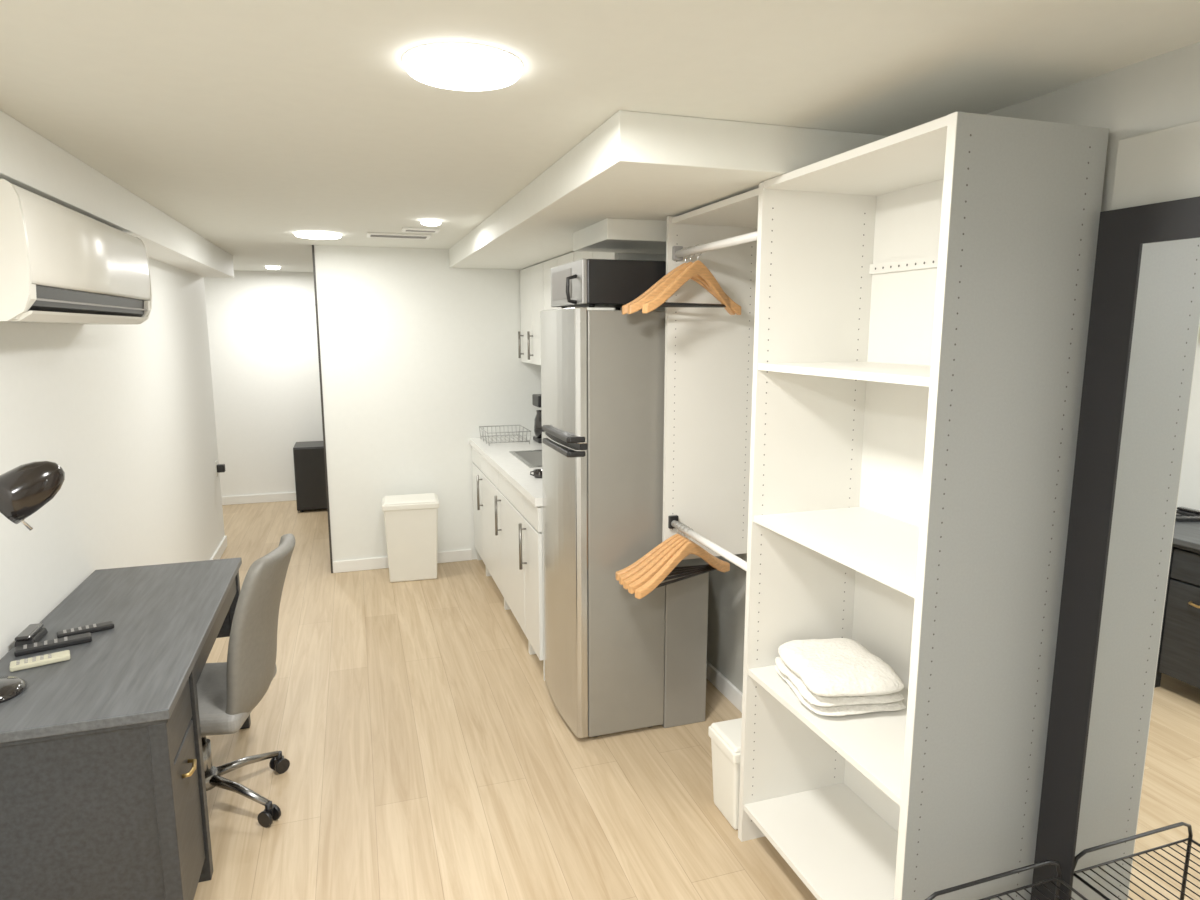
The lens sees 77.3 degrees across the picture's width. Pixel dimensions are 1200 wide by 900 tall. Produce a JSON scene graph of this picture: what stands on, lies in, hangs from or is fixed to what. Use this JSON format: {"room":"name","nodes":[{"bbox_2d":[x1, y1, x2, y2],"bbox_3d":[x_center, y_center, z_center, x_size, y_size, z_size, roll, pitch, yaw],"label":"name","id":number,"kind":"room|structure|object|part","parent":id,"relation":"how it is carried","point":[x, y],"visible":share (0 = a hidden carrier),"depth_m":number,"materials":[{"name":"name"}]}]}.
{"room":"studio apartment","nodes":[
{"label":"studio apartment","id":0,"kind":"room"},
{"bbox_2d":[0,257,224,658],"bbox_3d":[-1.727,0.287,1.832,0.120,2.255,8.430,-3,10,-18],"label":"wall","id":1,"kind":"structure","parent":0,"point":[126,412],"depth_m":3.30,"materials":[{"name":"white paint"}]},
{"bbox_2d":[0,179,151,323],"bbox_3d":[-1.782,-0.596,2.472,0.255,0.351,1.270,-3,10,-18],"label":"air conditioner","id":2,"kind":"object","parent":1,"relation":"attached to","point":[59,263],"visible":1,"depth_m":2.19,"materials":[{"name":"plastic"}]},
{"bbox_2d":[27,285,143,316],"bbox_3d":[-1.710,-0.479,2.515,0.062,0.085,1.190,-3,10,-18],"label":"air vent","id":3,"kind":"object","parent":2,"relation":"attached to","point":[48,300],"depth_m":2.35,"materials":[{"name":"black plastic"}]},
{"bbox_2d":[0,110,233,277],"bbox_3d":[-1.571,-0.754,1.718,0.210,0.163,8.430,-3,10,-18],"label":"soffit","id":4,"kind":"object","parent":1,"relation":"attached to","point":[29,161],"depth_m":2.64,"materials":[{"name":"white paint"}]},
{"bbox_2d":[210,536,226,559],"bbox_3d":[-1.663,1.355,2.024,0.015,0.085,8.430,-3,10,-18],"label":"baseboard","id":5,"kind":"structure","parent":1,"relation":"attached to","point":[222,546],"depth_m":5.68,"materials":[{"name":"paint"}]},
{"bbox_2d":[215,461,224,476],"bbox_3d":[-2.917,0.141,5.767,0.060,0.114,0.070,-3,10,-18],"label":"wall outlet","id":6,"kind":"object","parent":1,"relation":"attached to","point":[220,468],"visible":1,"depth_m":5.75,"materials":[{"name":"white plastic"}]},
{"bbox_2d":[204,271,322,496],"bbox_3d":[-2.847,-0.626,7.534,3.900,2.255,0.100,-3,10,-18],"label":"wall","id":7,"kind":"structure","parent":0,"point":[262,328],"depth_m":7.32,"materials":[{"name":"white paint"}]},
{"bbox_2d":[222,492,295,504],"bbox_3d":[-2.781,0.452,7.667,3.800,0.085,0.015,-3,10,-18],"label":"baseboard","id":8,"kind":"structure","parent":7,"relation":"attached to","point":[291,496],"depth_m":7.46,"materials":[{"name":"paint"}]},
{"bbox_2d":[314,245,540,560],"bbox_3d":[-1.054,-0.295,5.470,1.800,2.255,0.110,-3,10,-18],"label":"wall","id":9,"kind":"structure","parent":0,"point":[419,353],"depth_m":5.30,"materials":[{"name":"white paint"}]},
{"bbox_2d":[312,245,332,572],"bbox_3d":[-1.916,-0.251,5.191,0.014,2.255,0.128,-3,10,-18],"label":"trim","id":10,"kind":"structure","parent":9,"relation":"attached to","point":[313,253],"depth_m":5.12,"materials":[{"name":"white paint"}]},
{"bbox_2d":[333,549,471,572],"bbox_3d":[-1.424,0.806,5.457,0.980,0.085,0.015,-3,10,-18],"label":"baseboard","id":11,"kind":"structure","parent":9,"relation":"attached to","point":[456,555],"depth_m":5.39,"materials":[{"name":"paint"}]},
{"bbox_2d":[518,263,543,364],"bbox_3d":[-0.291,-0.928,5.185,0.454,0.655,0.688,-3,10,-18],"label":"upper cabinet","id":12,"kind":"object","parent":9,"relation":"attached to","point":[531,278],"visible":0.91,"depth_m":5.11,"materials":[{"name":"white wood"}]},
{"bbox_3d":[-0.570,-0.757,5.397,0.038,0.190,0.017,-3,10,-18],"label":"door handle","id":13,"kind":"part","parent":12,"relation":"part of","materials":[{"name":"silver metal"}]},
{"bbox_3d":[-0.515,-0.944,5.291,0.019,0.653,0.338,-3,10,-18],"label":"door","id":14,"kind":"part","parent":12,"relation":"part of","materials":[{"name":"white wood"}]},
{"bbox_3d":[-0.476,-0.712,5.115,0.038,0.190,0.017,-3,10,-18],"label":"door handle","id":15,"kind":"part","parent":12,"relation":"part of","materials":[{"name":"silver metal"}]},
{"bbox_3d":[-0.407,-0.893,4.969,0.019,0.653,0.338,-3,10,-18],"label":"door","id":16,"kind":"part","parent":12,"relation":"part of","materials":[{"name":"white wood"}]},
{"bbox_2d":[194,500,816,899],"bbox_3d":[-1.246,1.294,2.990,4.150,0.100,10.200,-3,10,-18],"label":"floor","id":17,"kind":"structure","parent":0,"point":[430,755],"depth_m":2.93,"materials":[{"name":"brown wood"}]},
{"bbox_2d":[0,557,250,899],"bbox_3d":[-1.557,0.939,2.517,0.541,0.750,1.357,-3,10,-18],"label":"desk","id":18,"kind":"object","parent":17,"relation":"on","point":[103,796],"visible":0.98,"depth_m":1.96,"materials":[{"name":"grey wood"}]},
{"bbox_2d":[14,623,47,646],"bbox_3d":[-1.759,0.572,2.314,0.054,0.037,0.119,-3,10,-18],"label":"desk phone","id":19,"kind":"object","parent":18,"relation":"on","point":[33,633],"visible":0.95,"depth_m":2.30,"materials":[{"name":"black plastic"}]},
{"bbox_2d":[0,461,64,702],"bbox_3d":[-1.550,0.341,1.948,0.302,0.611,0.170,-3,10,-18],"label":"desk lamp","id":20,"kind":"object","parent":18,"relation":"on","point":[25,489],"visible":1,"depth_m":1.92,"materials":[{"name":"black metal"}]},
{"bbox_2d":[21,520,32,530],"bbox_3d":[-1.514,0.180,1.948,0.060,0.068,0.014,-5,10,-26],"label":"switch","id":21,"kind":"object","parent":20,"relation":"attached to","point":[23,522],"depth_m":1.96,"materials":[{"name":"silver metal"}]},
{"bbox_3d":[-1.484,0.093,1.955,0.162,0.124,0.124,-41,29,-24],"label":"lamp shade","id":22,"kind":"part","parent":20,"relation":"part of","materials":[{"name":"black metal"}]},
{"bbox_2d":[9,650,69,671],"bbox_3d":[-1.612,0.606,2.161,0.140,0.018,0.050,-7,11,-36],"label":"remote control","id":23,"kind":"object","parent":18,"relation":"on","point":[17,665],"visible":1,"depth_m":2.15,"materials":[{"name":"beige plastic"}]},
{"bbox_2d":[14,633,91,656],"bbox_3d":[-1.655,0.588,2.272,0.190,0.020,0.045,-7,11,-36],"label":"remote control","id":24,"kind":"object","parent":18,"relation":"on","point":[86,637],"visible":1,"depth_m":2.26,"materials":[{"name":"black plastic"}]},
{"bbox_3d":[-1.361,1.024,1.911,0.424,0.634,0.016,-3,10,-18],"label":"panel","id":25,"kind":"part","parent":18,"relation":"part of","materials":[{"name":"grey wood"}]},
{"bbox_3d":[-1.560,0.605,2.463,0.519,0.015,1.335,-3,10,-18],"label":"molding","id":26,"kind":"part","parent":18,"relation":"part of","materials":[{"name":"grey wood"}]},
{"bbox_2d":[57,621,113,638],"bbox_3d":[-1.633,0.571,2.383,0.150,0.018,0.040,-7,12,-38],"label":"remote control","id":27,"kind":"object","parent":18,"relation":"on","point":[105,625],"visible":0.97,"depth_m":2.37,"materials":[{"name":"black plastic"}]},
{"bbox_3d":[-1.138,1.046,1.990,0.042,0.705,0.042,-3,10,-18],"label":"leg","id":28,"kind":"part","parent":18,"relation":"part of","materials":[{"name":"grey wood"}]},
{"bbox_3d":[-1.197,0.752,2.102,0.039,0.140,0.285,-3,10,-18],"label":"drawer","id":29,"kind":"part","parent":18,"relation":"part of","materials":[{"name":"grey wood"}]},
{"bbox_3d":[-1.197,1.058,2.151,0.039,0.460,0.285,-3,10,-18],"label":"drawer","id":30,"kind":"part","parent":18,"relation":"part of","materials":[{"name":"grey wood"}]},
{"bbox_3d":[-1.166,0.906,2.134,0.029,0.016,0.091,-3,10,-18],"label":"drawer handle","id":31,"kind":"part","parent":18,"relation":"part of","materials":[{"name":"gold metal"}]},
{"bbox_3d":[-1.243,0.996,2.304,0.042,0.705,0.042,-3,10,-18],"label":"leg","id":32,"kind":"part","parent":18,"relation":"part of","materials":[{"name":"grey wood"}]},
{"bbox_3d":[-1.764,0.657,3.094,0.424,0.284,0.020,-3,10,-18],"label":"panel","id":33,"kind":"part","parent":18,"relation":"part of","materials":[{"name":"grey wood"}]},
{"bbox_3d":[-1.541,0.853,3.200,0.042,0.705,0.042,-3,10,-18],"label":"leg","id":34,"kind":"part","parent":18,"relation":"part of","materials":[{"name":"grey wood"}]},
{"bbox_2d":[197,534,294,827],"bbox_3d":[-1.395,0.812,2.623,0.657,0.968,0.592,-1,9,-7],"label":"office chair","id":35,"kind":"object","parent":17,"relation":"on","point":[229,691],"visible":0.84,"depth_m":2.53,"materials":[{"name":"leather"}]},
{"bbox_3d":[-1.423,0.871,2.641,0.430,0.075,0.450,-1,9,-7],"label":"seat","id":36,"kind":"part","parent":35,"relation":"part of","materials":[{"name":"fabric"}]},
{"bbox_3d":[-1.274,1.199,2.642,0.249,0.068,0.036,3,10,20],"label":"arm","id":37,"kind":"part","parent":35,"relation":"part of","materials":[{"name":"metal"}]},
{"bbox_3d":[-1.326,1.172,2.814,0.036,0.067,0.249,7,11,36],"label":"arm","id":38,"kind":"part","parent":35,"relation":"part of","materials":[{"name":"metal"}]},
{"bbox_3d":[-1.185,0.617,2.631,0.242,0.598,0.452,-1,9,-7],"label":"backrest","id":39,"kind":"part","parent":35,"relation":"part of","materials":[{"name":"grey leather"}]},
{"bbox_2d":[293,441,326,511],"bbox_3d":[-2.709,0.248,7.250,0.420,0.620,0.420,-3,10,-18],"label":"storage cabinet","id":40,"kind":"object","parent":17,"relation":"on","point":[309,464],"visible":0.52,"depth_m":7.03,"materials":[{"name":"black plastic"}]},
{"bbox_2d":[382,493,438,581],"bbox_3d":[-1.306,0.605,5.205,0.374,0.560,0.270,-2,9,-15],"label":"trash bin","id":41,"kind":"object","parent":17,"relation":"on","point":[411,520],"visible":1,"depth_m":5.09,"materials":[{"name":"white plastic"}]},
{"bbox_3d":[-1.306,0.356,5.166,0.374,0.055,0.270,-2,9,-15],"label":"bin lid","id":42,"kind":"part","parent":41,"relation":"part of","materials":[{"name":"white plastic"}]},
{"bbox_2d":[472,447,482,559],"bbox_3d":[-0.500,0.399,5.488,0.796,0.878,0.388,-3,10,-18],"label":"base cabinet","id":43,"kind":"object","parent":17,"relation":"on","point":[476,465],"visible":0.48,"depth_m":5.37,"materials":[{"name":"white wood"}]},
{"bbox_3d":[-0.869,0.051,5.309,0.019,0.118,0.382,-3,10,-18],"label":"drawer","id":44,"kind":"part","parent":43,"relation":"part of","materials":[{"name":"white wood"}]},
{"bbox_2d":[476,454,504,608],"bbox_3d":[-0.352,0.479,4.985,0.834,0.878,0.668,-3,10,-18],"label":"base cabinet","id":45,"kind":"object","parent":17,"relation":"on","point":[489,479],"visible":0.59,"depth_m":4.86,"materials":[{"name":"white wood"}]},
{"bbox_3d":[-0.817,0.289,5.094,0.038,0.240,0.017,-3,10,-18],"label":"door handle","id":46,"kind":"part","parent":45,"relation":"part of","materials":[{"name":"silver metal"}]},
{"bbox_3d":[-0.703,0.130,4.812,0.019,0.118,0.662,-3,10,-18],"label":"drawer","id":47,"kind":"part","parent":45,"relation":"part of","materials":[{"name":"white wood"}]},
{"bbox_3d":[-0.703,0.513,4.873,0.019,0.636,0.662,-3,10,-18],"label":"door","id":48,"kind":"part","parent":45,"relation":"part of","materials":[{"name":"white wood"}]},
{"bbox_2d":[494,473,528,647],"bbox_3d":[-0.142,0.581,4.351,0.834,0.878,0.678,-3,10,-18],"label":"base cabinet","id":49,"kind":"object","parent":17,"relation":"on","point":[510,500],"visible":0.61,"depth_m":4.21,"materials":[{"name":"white wood"}]},
{"bbox_3d":[-0.608,0.389,4.465,0.038,0.240,0.017,-3,10,-18],"label":"door handle","id":50,"kind":"part","parent":49,"relation":"part of","materials":[{"name":"silver metal"}]},
{"bbox_2d":[469,435,542,506],"bbox_3d":[-0.244,0.070,4.624,0.811,0.040,2.087,-3,10,-18],"label":"countertop","id":51,"kind":"structure","parent":49,"relation":"on","point":[516,472],"depth_m":4.51,"materials":[{"name":"white stone"}]},
{"bbox_2d":[479,425,530,445],"bbox_3d":[-0.674,-0.105,5.302,0.304,0.093,0.364,-3,10,-18],"label":"dish rack","id":52,"kind":"object","parent":51,"relation":"on","point":[519,431],"visible":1,"depth_m":5.27,"materials":[{"name":"grey metal"}]},
{"bbox_2d":[509,450,541,467],"bbox_3d":[-0.260,-0.013,4.639,0.500,0.352,0.600,-3,10,-18],"label":"sink","id":53,"kind":"object","parent":51,"relation":"in","point":[530,458],"visible":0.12,"depth_m":4.87,"materials":[{"name":"metal"}]},
{"bbox_2d":[530,469,541,477],"bbox_3d":[-0.328,0.127,4.018,0.077,0.040,0.068,3,10,19],"label":"mug","id":54,"kind":"object","parent":51,"relation":"on","point":[537,473],"visible":0.74,"depth_m":3.99,"materials":[{"name":"black ceramic"}]},
{"bbox_2d":[532,394,544,442],"bbox_3d":[-0.374,-0.225,5.298,0.190,0.330,0.180,-3,10,-18],"label":"coffee maker","id":55,"kind":"object","parent":51,"relation":"on","point":[536,398],"visible":0.37,"depth_m":5.25,"materials":[{"name":"black plastic"}]},
{"bbox_3d":[-0.492,0.232,4.179,0.019,0.118,0.672,-3,10,-18],"label":"drawer","id":56,"kind":"part","parent":49,"relation":"part of","materials":[{"name":"white wood"}]},
{"bbox_3d":[-0.492,0.615,4.240,0.019,0.636,0.672,-3,10,-18],"label":"door","id":57,"kind":"part","parent":49,"relation":"part of","materials":[{"name":"white wood"}]},
{"bbox_2d":[518,495,544,680],"bbox_3d":[0.016,0.657,3.878,0.834,0.878,0.328,-3,10,-18],"label":"base cabinet","id":58,"kind":"object","parent":17,"relation":"on","point":[533,521],"visible":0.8,"depth_m":3.70,"materials":[{"name":"white wood"}]},
{"bbox_3d":[-0.395,0.491,3.828,0.038,0.240,0.017,-3,10,-18],"label":"door handle","id":59,"kind":"part","parent":58,"relation":"part of","materials":[{"name":"silver metal"}]},
{"bbox_3d":[-0.335,0.307,3.705,0.019,0.118,0.322,-3,10,-18],"label":"drawer","id":60,"kind":"part","parent":58,"relation":"part of","materials":[{"name":"white wood"}]},
{"bbox_3d":[-0.335,0.691,3.766,0.019,0.636,0.322,-3,10,-18],"label":"door","id":61,"kind":"part","parent":58,"relation":"part of","materials":[{"name":"white wood"}]},
{"bbox_2d":[540,307,664,737],"bbox_3d":[-0.015,0.291,3.293,0.426,1.785,0.580,-3,10,-18],"label":"refrigerator","id":62,"kind":"object","parent":17,"relation":"on","point":[603,371],"visible":0.99,"depth_m":3.04,"materials":[{"name":"silver metal"}]},
{"bbox_3d":[-0.169,-0.325,3.146,0.064,0.523,0.575,-3,10,-18],"label":"freezer door","id":63,"kind":"part","parent":62,"relation":"part of","materials":[{"name":"metal"}]},
{"bbox_3d":[-0.154,-0.069,3.097,0.076,0.024,0.408,-3,10,-18],"label":"door handle","id":64,"kind":"part","parent":62,"relation":"part of","materials":[{"name":"black plastic"}]},
{"bbox_2d":[551,259,665,309],"bbox_3d":[0.001,-0.678,3.117,0.389,0.180,0.480,-3,10,-18],"label":"microwave","id":65,"kind":"object","parent":62,"relation":"on","point":[588,283],"visible":0.77,"depth_m":2.90,"materials":[{"name":"black metal"}]},
{"bbox_3d":[-0.112,-0.625,2.917,0.046,0.115,0.016,-3,10,-18],"label":"handle","id":66,"kind":"part","parent":65,"relation":"part of","materials":[{"name":"black plastic"}]},
{"bbox_2d":[662,558,708,727],"bbox_3d":[0.324,0.819,3.357,0.203,0.722,0.334,-3,10,-18],"label":"trash can","id":67,"kind":"object","parent":17,"relation":"on","point":[686,600],"visible":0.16,"depth_m":3.21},
{"bbox_3d":[0.324,0.472,3.302,0.203,0.019,0.334,-3,10,-18],"label":"box lid","id":68,"kind":"part","parent":67,"relation":"part of","materials":[{"name":"grey plastic"}]},
{"bbox_2d":[708,718,741,829],"bbox_3d":[0.531,1.137,2.656,0.240,0.315,0.196,-3,10,-18],"label":"trash bin","id":69,"kind":"object","parent":17,"relation":"on","point":[725,736],"visible":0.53,"depth_m":2.60,"materials":[{"name":"white plastic"}]},
{"bbox_3d":[0.531,1.009,2.636,0.240,0.055,0.196,-3,10,-18],"label":"bin lid","id":70,"kind":"part","parent":69,"relation":"part of","materials":[{"name":"white plastic"}]},
{"bbox_2d":[662,112,1108,899],"bbox_3d":[0.675,0.260,2.401,0.407,2.128,1.456,-3,10,-18],"label":"wardrobe","id":71,"kind":"object","parent":17,"relation":"on","point":[885,425],"visible":0.97,"depth_m":2.08,"materials":[{"name":"white laminate"}]},
{"bbox_2d":[616,521,727,580],"bbox_3d":[0.303,0.395,3.020,0.487,0.233,0.055,-2,9,-15],"label":"clothes hanger","id":72,"kind":"object","parent":71,"relation":"hanging from","point":[641,560],"visible":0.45,"depth_m":2.98,"materials":[{"name":"brown wood"}]},
{"bbox_2d":[622,248,723,314],"bbox_3d":[0.315,-0.634,2.825,0.464,0.245,0.050,-1,9,-9],"label":"clothes hanger","id":73,"kind":"object","parent":71,"relation":"hanging from","point":[624,307],"visible":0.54,"depth_m":2.80,"materials":[{"name":"brown wood"}]},
{"bbox_2d":[619,523,729,584],"bbox_3d":[0.310,0.399,2.993,0.487,0.233,0.055,-4,10,-21],"label":"clothes hanger","id":74,"kind":"object","parent":71,"relation":"hanging from","point":[651,558],"visible":0.48,"depth_m":2.94,"materials":[{"name":"brown wood"}]},
{"bbox_2d":[623,524,728,588],"bbox_3d":[0.317,0.404,2.966,0.487,0.233,0.055,-5,10,-27],"label":"clothes hanger","id":75,"kind":"object","parent":71,"relation":"hanging from","point":[626,582],"visible":0.44,"depth_m":2.90,"materials":[{"name":"brown wood"}]},
{"bbox_2d":[628,526,727,593],"bbox_3d":[0.324,0.408,2.939,0.487,0.233,0.055,-6,11,-33],"label":"clothes hanger","id":76,"kind":"object","parent":71,"relation":"hanging from","point":[632,587],"visible":0.62,"depth_m":2.87,"materials":[{"name":"brown wood"}]},
{"bbox_2d":[635,528,725,598],"bbox_3d":[0.332,0.413,2.908,0.487,0.233,0.055,-8,12,-40],"label":"clothes hanger","id":77,"kind":"object","parent":71,"relation":"hanging from","point":[688,548],"visible":0.92,"depth_m":2.85,"materials":[{"name":"brown wood"}]},
{"bbox_2d":[628,246,740,314],"bbox_3d":[0.326,-0.627,2.782,0.464,0.245,0.050,-3,10,-20],"label":"clothes hanger","id":78,"kind":"object","parent":71,"relation":"hanging from","point":[636,306],"visible":0.59,"depth_m":2.73,"materials":[{"name":"brown wood"}]},
{"bbox_2d":[642,244,734,314],"bbox_3d":[0.341,-0.617,2.718,0.464,0.245,0.050,-7,12,-39],"label":"clothes hanger","id":79,"kind":"object","parent":71,"relation":"hanging from","point":[698,268],"visible":0.95,"depth_m":2.68,"materials":[{"name":"brown wood"}]},
{"bbox_3d":[0.396,0.342,2.721,0.027,0.027,0.655,-3,10,-18],"label":"hanging rod","id":80,"kind":"part","parent":71,"relation":"part of","materials":[{"name":"silver metal"}]},
{"bbox_3d":[0.451,-0.226,3.013,0.407,1.355,0.021,-3,10,-18],"label":"panel","id":81,"kind":"part","parent":71,"relation":"part of","materials":[{"name":"white laminate"}]},
{"bbox_3d":[0.563,-0.827,2.589,0.395,0.020,0.666,-3,10,-18],"label":"panel","id":82,"kind":"part","parent":71,"relation":"part of","materials":[{"name":"white laminate"}]},
{"bbox_3d":[0.396,-0.697,2.555,0.027,0.027,0.655,-3,10,-18],"label":"hanging rod","id":83,"kind":"part","parent":71,"relation":"part of","materials":[{"name":"silver metal"}]},
{"bbox_3d":[0.665,0.257,2.429,0.407,2.125,0.025,-3,10,-18],"label":"panel","id":84,"kind":"part","parent":71,"relation":"part of","materials":[{"name":"white laminate"}]},
{"bbox_2d":[744,783,897,899],"bbox_3d":[0.778,1.237,2.226,0.391,0.020,0.720,-3,10,-18],"label":"shelf","id":85,"kind":"object","parent":71,"relation":"attached to","point":[840,845],"depth_m":2.34,"materials":[{"name":"white laminate"}]},
{"bbox_2d":[748,665,907,805],"bbox_3d":[0.778,0.763,2.150,0.391,0.020,0.720,-3,10,-18],"label":"shelf","id":86,"kind":"object","parent":71,"relation":"attached to","point":[873,743],"depth_m":2.04,"materials":[{"name":"white laminate"}]},
{"bbox_2d":[753,507,918,597],"bbox_3d":[0.778,0.259,2.070,0.391,0.020,0.720,-3,10,-18],"label":"shelf","id":87,"kind":"object","parent":71,"relation":"attached to","point":[880,544],"depth_m":2.12,"materials":[{"name":"white laminate"}]},
{"bbox_2d":[775,638,905,715],"bbox_3d":[0.717,0.672,2.274,0.309,0.118,0.358,-1,9,-8],"label":"folded towels","id":88,"kind":"object","parent":71,"relation":"on","point":[834,676],"visible":1,"depth_m":2.16,"materials":[{"name":"fabric"}]},
{"bbox_2d":[758,362,930,386],"bbox_3d":[0.778,-0.208,1.995,0.391,0.020,0.720,-3,10,-18],"label":"shelf","id":89,"kind":"object","parent":71,"relation":"attached to","point":[907,373],"depth_m":1.97,"materials":[{"name":"white laminate"}]},
{"bbox_3d":[0.783,-0.729,1.913,0.405,0.020,0.721,-3,10,-18],"label":"panel","id":90,"kind":"part","parent":71,"relation":"part of","materials":[{"name":"white laminate"}]},
{"bbox_3d":[0.969,0.254,2.132,0.010,1.991,0.720,-3,10,-18],"label":"panel","id":91,"kind":"part","parent":71,"relation":"part of","materials":[{"name":"white laminate"}]},
{"bbox_3d":[0.959,-0.510,2.007,0.011,0.030,0.720,-3,10,-18],"label":"rail","id":92,"kind":"part","parent":71,"relation":"part of","materials":[{"name":"white laminate"}]},
{"bbox_3d":[0.898,0.367,1.730,0.407,2.128,0.024,-3,10,-18],"label":"panel","id":93,"kind":"part","parent":71,"relation":"part of","materials":[{"name":"white laminate"}]},
{"bbox_3d":[0.901,0.368,1.724,0.405,2.128,0.013,-3,10,-18],"label":"panel","id":94,"kind":"part","parent":71,"relation":"part of","materials":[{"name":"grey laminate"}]},
{"bbox_2d":[925,860,1087,899],"bbox_3d":[0.990,1.248,1.446,0.407,0.479,0.629,-3,10,-18],"label":"shoe rack","id":95,"kind":"object","parent":17,"relation":"on","point":[1058,879],"visible":1,"depth_m":1.72,"materials":[{"name":"black metal"}]},
{"bbox_2d":[979,876,1087,899],"bbox_3d":[0.990,1.065,1.417,0.397,0.009,0.624,-3,10,-18],"label":"shelf","id":96,"kind":"object","parent":95,"relation":"attached to","point":[1058,879],"depth_m":1.73,"materials":[{"name":"black metal"}]},
{"bbox_2d":[1030,196,1199,899],"bbox_3d":[1.226,0.517,1.355,0.034,1.950,0.880,-3,10,-18],"label":"floor mirror","id":97,"kind":"object","parent":17,"relation":"on","point":[1119,812],"visible":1,"depth_m":1.58,"materials":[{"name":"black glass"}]},
{"bbox_2d":[0,0,1199,271],"bbox_3d":[-1.246,-1.032,2.618,4.150,0.100,10.200,-3,10,-18],"label":"ceiling","id":98,"kind":"structure","parent":0,"point":[251,125],"depth_m":1.67,"materials":[{"name":"paint"}]},
{"bbox_2d":[266,266,280,269],"bbox_3d":[-2.885,-1.607,6.618,0.124,0.026,0.124,-3,10,-18],"label":"recessed light","id":99,"kind":"object","parent":98,"relation":"in","point":[267,267],"visible":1,"depth_m":6.58,"materials":[{"name":"paint"}]},
{"bbox_2d":[294,231,341,239],"bbox_3d":[-1.642,-1.248,4.371,0.264,0.026,0.264,-3,10,-18],"label":"recessed light","id":100,"kind":"object","parent":98,"relation":"in","point":[322,235],"visible":1,"depth_m":4.30,"materials":[{"name":"paint"}]},
{"bbox_2d":[367,232,430,239],"bbox_3d":[-1.189,-1.265,4.433,0.360,0.012,0.170,-3,10,-18],"label":"ceiling vent","id":101,"kind":"object","parent":98,"relation":"in","point":[369,234],"visible":1,"depth_m":4.40,"materials":[{"name":"metal"}]},
{"bbox_2d":[401,227,439,232],"bbox_3d":[-1.000,-1.225,4.183,0.200,0.012,0.120,-3,10,-18],"label":"ceiling vent","id":102,"kind":"object","parent":98,"relation":"in","point":[404,229],"visible":1,"depth_m":4.15,"materials":[{"name":"metal"}]},
{"bbox_2d":[420,219,441,225],"bbox_3d":[-0.866,-1.163,3.843,0.108,0.026,0.108,-3,10,-18],"label":"recessed light","id":103,"kind":"object","parent":98,"relation":"in","point":[427,222],"visible":1,"depth_m":3.81,"materials":[{"name":"paint"}]},
{"bbox_2d":[401,42,523,90],"bbox_3d":[-0.289,-0.803,1.588,0.254,0.026,0.254,-3,10,-18],"label":"recessed light","id":104,"kind":"object","parent":98,"relation":"in","point":[462,66],"visible":1,"depth_m":1.53,"materials":[{"name":"paint"}]},
{"bbox_2d":[707,42,1199,692],"bbox_3d":[0.640,0.033,3.417,0.120,2.255,10.000,-3,10,-18],"label":"wall","id":105,"kind":"structure","parent":0,"point":[1160,92],"depth_m":1.65,"materials":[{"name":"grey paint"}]},
{"bbox_2d":[543,252,573,309],"bbox_3d":[-0.073,-0.824,4.532,0.454,0.655,0.696,-3,10,-18],"label":"upper cabinet","id":106,"kind":"object","parent":105,"relation":"attached to","point":[567,258],"visible":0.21,"depth_m":4.62,"materials":[{"name":"white wood"}]},
{"bbox_3d":[-0.298,-0.840,4.640,0.019,0.653,0.342,-3,10,-18],"label":"door","id":107,"kind":"part","parent":106,"relation":"part of","materials":[{"name":"white wood"}]},
{"bbox_3d":[-0.189,-0.788,4.314,0.019,0.653,0.342,-3,10,-18],"label":"door","id":108,"kind":"part","parent":106,"relation":"part of","materials":[{"name":"white wood"}]},
{"bbox_2d":[573,218,666,253],"bbox_3d":[0.253,-0.914,3.243,0.630,0.080,0.480,-3,10,-18],"label":"trim","id":109,"kind":"structure","parent":105,"relation":"attached to","point":[613,235],"depth_m":3.00,"materials":[{"name":"paint"}]},
{"bbox_2d":[574,251,665,310],"bbox_3d":[0.142,-0.720,3.885,0.454,0.655,0.676,-3,10,-18],"label":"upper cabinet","id":110,"kind":"object","parent":105,"relation":"attached to","point":[578,255],"visible":0.05,"depth_m":3.55,"materials":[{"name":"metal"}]},
{"bbox_3d":[-0.081,-0.736,3.988,0.019,0.653,0.332,-3,10,-18],"label":"door","id":111,"kind":"part","parent":110,"relation":"part of","materials":[{"name":"white wood"}]},
{"bbox_3d":[0.025,-0.685,3.671,0.019,0.653,0.332,-3,10,-18],"label":"door","id":112,"kind":"part","parent":110,"relation":"part of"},
{"bbox_2d":[449,110,888,269],"bbox_3d":[-0.066,-1.095,3.726,0.920,0.125,3.540,-3,10,-18],"label":"soffit","id":113,"kind":"structure","parent":105,"relation":"attached to","point":[634,165],"depth_m":2.19,"materials":[{"name":"paint"}]},
{"bbox_2d":[706,661,742,712],"bbox_3d":[0.793,1.212,2.915,0.015,0.085,2.090,-3,10,-18],"label":"baseboard","id":114,"kind":"structure","parent":105,"relation":"attached to","point":[733,694],"depth_m":3.52,"materials":[{"name":"paint"}]},
{"bbox_2d":[1111,120,1199,209],"bbox_3d":[1.625,0.619,0.243,0.024,2.100,3.255,-3,10,-18],"label":"trim","id":115,"kind":"structure","parent":105,"relation":"attached to","point":[1163,165],"depth_m":1.52,"materials":[{"name":"grey paint"}]}
]}

